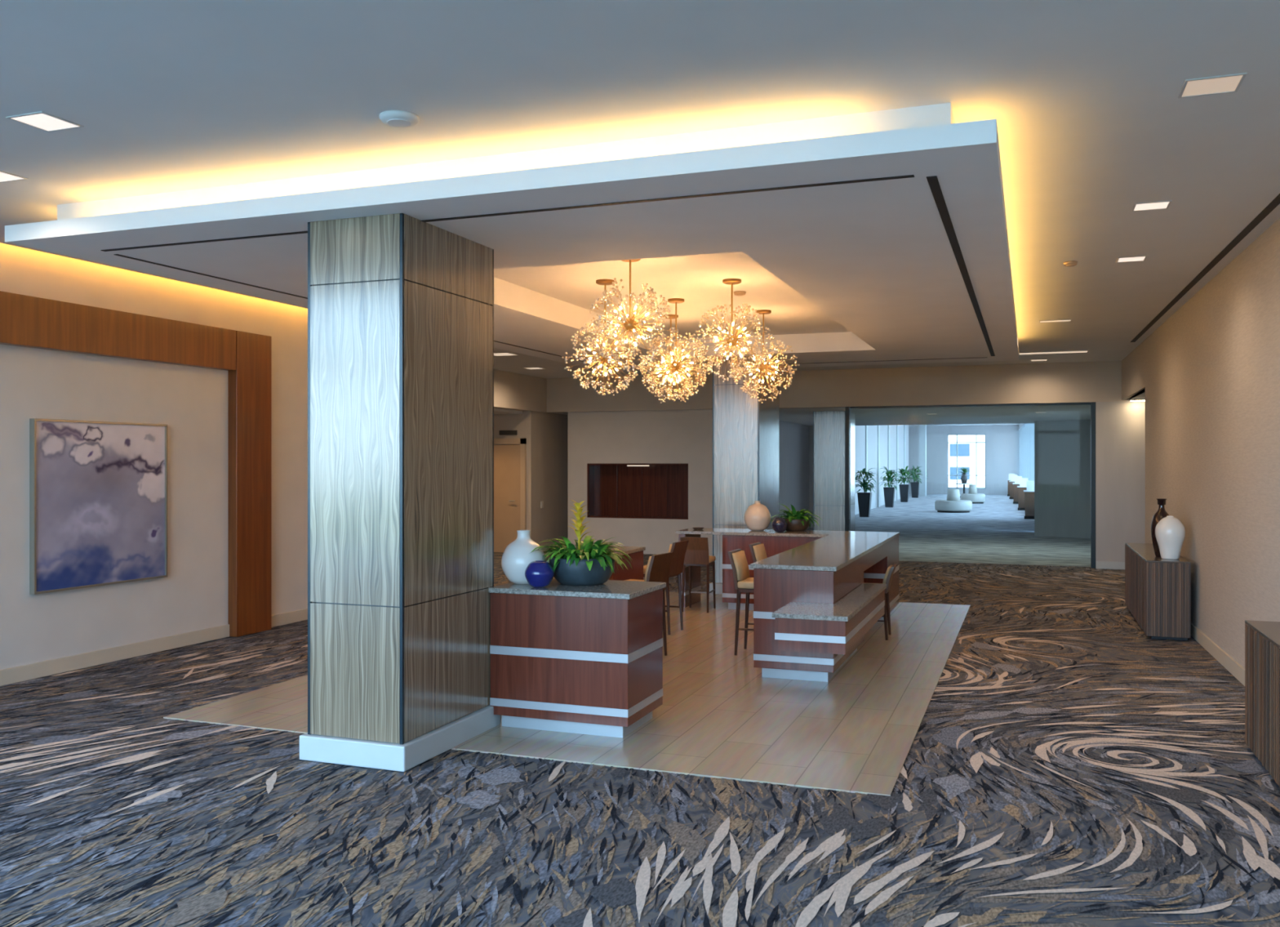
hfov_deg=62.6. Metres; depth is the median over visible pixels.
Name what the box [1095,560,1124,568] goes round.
baseboard
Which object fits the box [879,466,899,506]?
planter
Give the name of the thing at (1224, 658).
baseboard
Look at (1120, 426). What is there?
wall
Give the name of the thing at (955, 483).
round table
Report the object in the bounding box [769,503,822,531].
planter
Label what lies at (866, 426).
trim
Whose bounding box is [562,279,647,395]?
chandelier
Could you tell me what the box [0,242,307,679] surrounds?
wall
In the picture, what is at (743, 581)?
counter stool
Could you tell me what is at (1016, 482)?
podium
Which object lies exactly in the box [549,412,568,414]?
ceiling
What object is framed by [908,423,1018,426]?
ceiling
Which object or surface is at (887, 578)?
cushion
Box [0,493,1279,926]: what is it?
floor
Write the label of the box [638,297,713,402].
chandelier
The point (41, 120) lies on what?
recessed light
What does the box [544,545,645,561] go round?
countertop
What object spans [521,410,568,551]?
wall
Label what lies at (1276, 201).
trim
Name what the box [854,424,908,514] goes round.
window
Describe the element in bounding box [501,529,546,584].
round vase
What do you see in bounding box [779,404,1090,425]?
ceiling
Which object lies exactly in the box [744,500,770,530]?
vase
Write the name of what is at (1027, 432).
window
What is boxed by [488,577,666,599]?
countertop
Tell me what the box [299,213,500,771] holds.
column
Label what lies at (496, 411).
ceiling
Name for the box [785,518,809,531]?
bowl
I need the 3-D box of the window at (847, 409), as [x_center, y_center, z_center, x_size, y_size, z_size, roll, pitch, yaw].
[5.686,0.362,18.369,4.160,2.775,0.160,0,0,20]
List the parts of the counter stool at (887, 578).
leg, leg, backrest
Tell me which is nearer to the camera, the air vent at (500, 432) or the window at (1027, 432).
the air vent at (500, 432)
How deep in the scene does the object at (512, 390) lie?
19.95 m
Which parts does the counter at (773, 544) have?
wood panel, wood panel, wood panel, wood panel, wood panel, wood panel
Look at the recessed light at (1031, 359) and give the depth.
17.28 m
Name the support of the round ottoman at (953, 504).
on the floor
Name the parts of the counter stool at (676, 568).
seat, seat rail, leg, backrest, leg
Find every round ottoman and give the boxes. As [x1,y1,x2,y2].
[934,488,972,512]
[960,484,985,503]
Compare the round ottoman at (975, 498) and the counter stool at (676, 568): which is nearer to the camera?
the counter stool at (676, 568)
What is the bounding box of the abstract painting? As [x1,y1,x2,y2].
[29,417,167,594]
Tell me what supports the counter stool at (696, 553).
on the floor tile
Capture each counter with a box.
[488,577,666,737]
[544,545,645,580]
[678,533,821,609]
[753,535,898,681]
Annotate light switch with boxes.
[540,501,543,507]
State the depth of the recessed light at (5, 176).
6.25 m
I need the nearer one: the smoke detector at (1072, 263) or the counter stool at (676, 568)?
the smoke detector at (1072, 263)
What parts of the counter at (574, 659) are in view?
wood panel, wood panel, wood panel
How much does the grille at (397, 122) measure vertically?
0.006 m
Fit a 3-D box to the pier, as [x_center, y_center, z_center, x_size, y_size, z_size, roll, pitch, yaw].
[4.914,0.310,28.519,1.100,2.920,0.300,0,0,20]
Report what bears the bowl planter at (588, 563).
on the counter at (574, 659)
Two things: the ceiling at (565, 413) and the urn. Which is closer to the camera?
the ceiling at (565, 413)
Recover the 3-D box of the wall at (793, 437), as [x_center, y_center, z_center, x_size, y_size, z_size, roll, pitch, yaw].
[3.247,0.260,25.244,0.250,3.020,10.400,0,0,20]
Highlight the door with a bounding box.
[493,438,526,552]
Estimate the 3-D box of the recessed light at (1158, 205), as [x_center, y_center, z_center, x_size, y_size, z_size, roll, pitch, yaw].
[3.371,-1.697,6.941,0.220,0.006,0.220,0,0,20]
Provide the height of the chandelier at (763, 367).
1.016 m
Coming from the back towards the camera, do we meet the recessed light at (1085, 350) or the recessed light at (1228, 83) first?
the recessed light at (1085, 350)
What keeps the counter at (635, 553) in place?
on the floor tile
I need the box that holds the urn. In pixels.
[958,466,969,483]
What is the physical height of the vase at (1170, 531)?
0.435 m
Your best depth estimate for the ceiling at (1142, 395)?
16.31 m
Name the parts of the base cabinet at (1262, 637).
reeded door, reeded door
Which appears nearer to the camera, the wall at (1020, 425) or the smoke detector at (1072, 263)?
the smoke detector at (1072, 263)
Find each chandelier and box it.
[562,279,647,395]
[582,258,677,372]
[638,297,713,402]
[688,278,775,382]
[728,309,799,403]
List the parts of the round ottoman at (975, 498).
post, seat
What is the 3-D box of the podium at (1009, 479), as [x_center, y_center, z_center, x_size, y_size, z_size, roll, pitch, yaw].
[19.954,1.150,56.593,0.420,1.200,0.420,0,0,20]
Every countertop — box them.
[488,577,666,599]
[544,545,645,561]
[675,527,899,570]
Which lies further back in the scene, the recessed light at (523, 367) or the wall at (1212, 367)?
the recessed light at (523, 367)
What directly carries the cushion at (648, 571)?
on the counter stool at (658, 566)
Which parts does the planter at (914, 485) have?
pot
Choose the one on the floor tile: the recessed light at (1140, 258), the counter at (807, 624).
the counter at (807, 624)
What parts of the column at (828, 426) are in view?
corner trim, cladding panel, cladding panel, cladding panel, cladding panel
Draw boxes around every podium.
[1007,473,1014,495]
[1008,474,1017,498]
[1012,475,1022,503]
[1017,477,1027,510]
[1023,480,1034,519]
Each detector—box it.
[733,290,746,295]
[1063,260,1077,266]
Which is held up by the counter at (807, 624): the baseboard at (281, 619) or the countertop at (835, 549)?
the countertop at (835, 549)
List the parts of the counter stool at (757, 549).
backrest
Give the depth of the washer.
17.11 m
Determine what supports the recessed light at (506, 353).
in the ceiling at (1093, 124)
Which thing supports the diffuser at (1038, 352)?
attached to the recessed light at (1085, 350)
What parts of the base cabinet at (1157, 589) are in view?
reeded door, reeded door, reeded door, reeded door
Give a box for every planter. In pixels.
[531,499,631,585]
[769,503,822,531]
[854,467,876,516]
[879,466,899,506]
[896,465,913,502]
[908,465,923,497]
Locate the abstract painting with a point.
(98, 490)
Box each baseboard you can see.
[0,623,229,685]
[271,608,307,626]
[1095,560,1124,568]
[1191,622,1244,685]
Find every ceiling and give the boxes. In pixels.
[0,0,1279,377]
[4,102,1019,373]
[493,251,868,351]
[493,408,522,413]
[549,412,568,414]
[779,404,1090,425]
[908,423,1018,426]
[1127,387,1145,399]
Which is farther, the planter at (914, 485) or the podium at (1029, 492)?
the planter at (914, 485)
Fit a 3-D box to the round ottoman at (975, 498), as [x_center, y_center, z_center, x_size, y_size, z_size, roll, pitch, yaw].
[14.611,1.335,46.202,1.024,0.830,1.024,0,0,20]
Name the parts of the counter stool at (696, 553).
leg, leg, backrest, seat rail, leg, seat, leg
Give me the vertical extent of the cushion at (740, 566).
0.245 m
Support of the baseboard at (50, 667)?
attached to the wall at (192, 402)
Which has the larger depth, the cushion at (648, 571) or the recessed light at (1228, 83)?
the cushion at (648, 571)
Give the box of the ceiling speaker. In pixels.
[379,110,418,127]
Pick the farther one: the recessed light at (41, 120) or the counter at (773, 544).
the counter at (773, 544)
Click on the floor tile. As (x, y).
(856, 730)
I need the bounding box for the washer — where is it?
[1128,398,1145,401]
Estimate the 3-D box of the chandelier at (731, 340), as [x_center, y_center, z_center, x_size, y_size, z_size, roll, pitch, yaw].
[0.841,-1.208,9.583,0.769,0.925,0.700,0,0,29]
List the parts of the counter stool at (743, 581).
backrest, leg, seat, seat rail, leg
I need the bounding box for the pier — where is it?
[808,425,813,528]
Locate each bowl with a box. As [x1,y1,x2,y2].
[549,555,614,585]
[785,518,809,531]
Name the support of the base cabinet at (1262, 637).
on the floor
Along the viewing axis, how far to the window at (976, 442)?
59.40 m
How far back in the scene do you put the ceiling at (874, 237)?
6.56 m
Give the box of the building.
[948,435,985,487]
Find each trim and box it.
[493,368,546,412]
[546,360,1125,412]
[865,424,905,506]
[869,422,1022,425]
[919,424,926,495]
[1121,339,1145,399]
[1130,193,1279,342]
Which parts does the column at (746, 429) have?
corner trim, baseboard, cladding panel, cladding panel, cladding panel, corner trim, cladding panel, cladding panel, cladding panel, corner trim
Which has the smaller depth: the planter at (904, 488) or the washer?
the washer
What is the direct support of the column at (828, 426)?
on the floor
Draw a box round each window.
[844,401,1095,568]
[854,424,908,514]
[947,433,986,488]
[1019,422,1034,480]
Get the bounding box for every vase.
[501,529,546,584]
[524,560,554,587]
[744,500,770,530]
[771,517,787,532]
[1151,497,1168,556]
[1155,515,1185,559]
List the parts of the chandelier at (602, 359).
rod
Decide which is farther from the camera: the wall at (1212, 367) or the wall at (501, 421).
the wall at (501, 421)
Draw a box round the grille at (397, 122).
[386,118,411,127]
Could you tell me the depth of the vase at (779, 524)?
12.49 m
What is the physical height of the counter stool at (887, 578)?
0.724 m
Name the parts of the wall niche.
panel, panel, panel, panel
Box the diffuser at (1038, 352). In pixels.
[1019,351,1087,354]
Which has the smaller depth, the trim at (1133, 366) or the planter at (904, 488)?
the trim at (1133, 366)
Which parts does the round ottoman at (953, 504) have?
seat, post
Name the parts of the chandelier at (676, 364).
rod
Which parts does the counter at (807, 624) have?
wood panel, wood panel, wood panel, ledge panel, wood panel, wood panel, wood panel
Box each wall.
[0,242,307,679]
[493,413,521,552]
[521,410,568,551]
[568,408,712,555]
[779,420,808,528]
[908,424,1019,494]
[1018,422,1026,430]
[1034,419,1090,537]
[1095,400,1145,569]
[1145,217,1279,668]
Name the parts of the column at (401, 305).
corner trim, cladding panel, cladding panel, cladding panel, baseboard, corner trim, cladding panel, cladding panel, cladding panel, corner trim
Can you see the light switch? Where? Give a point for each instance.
(541, 502)
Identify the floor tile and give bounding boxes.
[163,591,970,795]
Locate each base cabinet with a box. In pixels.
[1124,542,1191,639]
[1244,619,1279,786]
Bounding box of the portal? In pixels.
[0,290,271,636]
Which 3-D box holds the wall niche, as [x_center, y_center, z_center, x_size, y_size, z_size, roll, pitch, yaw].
[0.001,0.535,20.670,2.120,1.090,0.355,0,0,20]
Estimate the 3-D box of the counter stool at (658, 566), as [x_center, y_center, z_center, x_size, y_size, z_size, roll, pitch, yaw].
[0.012,1.276,9.504,0.465,0.941,0.380,0,0,28]
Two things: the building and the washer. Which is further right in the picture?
the washer
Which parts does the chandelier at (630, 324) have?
rod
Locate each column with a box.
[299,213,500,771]
[709,355,779,594]
[813,410,854,530]
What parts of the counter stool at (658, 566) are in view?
seat, backrest, leg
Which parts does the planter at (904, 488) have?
pot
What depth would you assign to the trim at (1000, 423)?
27.53 m
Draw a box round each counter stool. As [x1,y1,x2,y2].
[624,551,673,655]
[643,540,688,635]
[680,536,715,612]
[728,548,753,655]
[749,542,767,562]
[873,563,897,639]
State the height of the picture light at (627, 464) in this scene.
0.025 m
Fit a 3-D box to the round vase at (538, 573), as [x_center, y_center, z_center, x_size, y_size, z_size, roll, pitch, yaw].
[-0.667,0.733,6.978,0.195,0.172,0.195,0,0,20]
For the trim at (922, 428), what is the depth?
56.56 m
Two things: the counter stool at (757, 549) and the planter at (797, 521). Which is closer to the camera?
the counter stool at (757, 549)
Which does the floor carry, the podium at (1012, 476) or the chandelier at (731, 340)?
the podium at (1012, 476)
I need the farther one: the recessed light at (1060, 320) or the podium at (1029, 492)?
the podium at (1029, 492)
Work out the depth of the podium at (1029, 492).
33.14 m
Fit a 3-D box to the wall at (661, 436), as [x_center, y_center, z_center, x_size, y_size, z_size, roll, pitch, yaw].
[0.059,0.372,20.667,3.050,2.795,0.400,0,0,20]
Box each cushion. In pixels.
[644,555,651,581]
[731,550,750,580]
[882,564,892,583]
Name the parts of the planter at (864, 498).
pot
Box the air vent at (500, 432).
[498,430,516,435]
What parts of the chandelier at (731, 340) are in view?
rod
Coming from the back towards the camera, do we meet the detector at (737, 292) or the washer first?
the washer
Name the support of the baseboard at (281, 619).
attached to the wall at (192, 402)
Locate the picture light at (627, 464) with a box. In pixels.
[626,464,648,466]
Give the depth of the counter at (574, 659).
6.82 m
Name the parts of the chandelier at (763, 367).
rod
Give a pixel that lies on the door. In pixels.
(509, 454)
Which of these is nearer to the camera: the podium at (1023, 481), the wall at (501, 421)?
the wall at (501, 421)
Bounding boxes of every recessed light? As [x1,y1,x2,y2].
[0,170,28,182]
[5,111,84,132]
[493,351,519,355]
[523,367,545,368]
[1019,349,1089,354]
[1031,359,1047,360]
[1039,319,1071,322]
[1115,255,1147,262]
[1131,200,1172,211]
[1177,72,1247,97]
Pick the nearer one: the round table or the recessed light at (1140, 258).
the recessed light at (1140, 258)
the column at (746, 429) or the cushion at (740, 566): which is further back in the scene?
the column at (746, 429)
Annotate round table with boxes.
[955,483,973,497]
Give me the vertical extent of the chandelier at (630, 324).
0.939 m
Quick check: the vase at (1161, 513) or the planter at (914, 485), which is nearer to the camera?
the vase at (1161, 513)
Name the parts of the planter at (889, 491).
pot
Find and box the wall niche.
[586,463,688,519]
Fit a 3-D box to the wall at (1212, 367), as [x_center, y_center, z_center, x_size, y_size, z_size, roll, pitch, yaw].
[3.643,0.035,4.860,0.300,3.470,20.261,0,0,19]
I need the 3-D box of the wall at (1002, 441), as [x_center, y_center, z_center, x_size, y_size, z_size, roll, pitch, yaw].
[19.013,-0.215,59.234,11.500,3.970,0.300,0,0,20]
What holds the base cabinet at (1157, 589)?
on the floor
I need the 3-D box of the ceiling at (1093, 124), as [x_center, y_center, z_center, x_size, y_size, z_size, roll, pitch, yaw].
[0.310,-1.725,11.056,11.500,0.050,17.850,0,0,20]
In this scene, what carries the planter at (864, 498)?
on the floor

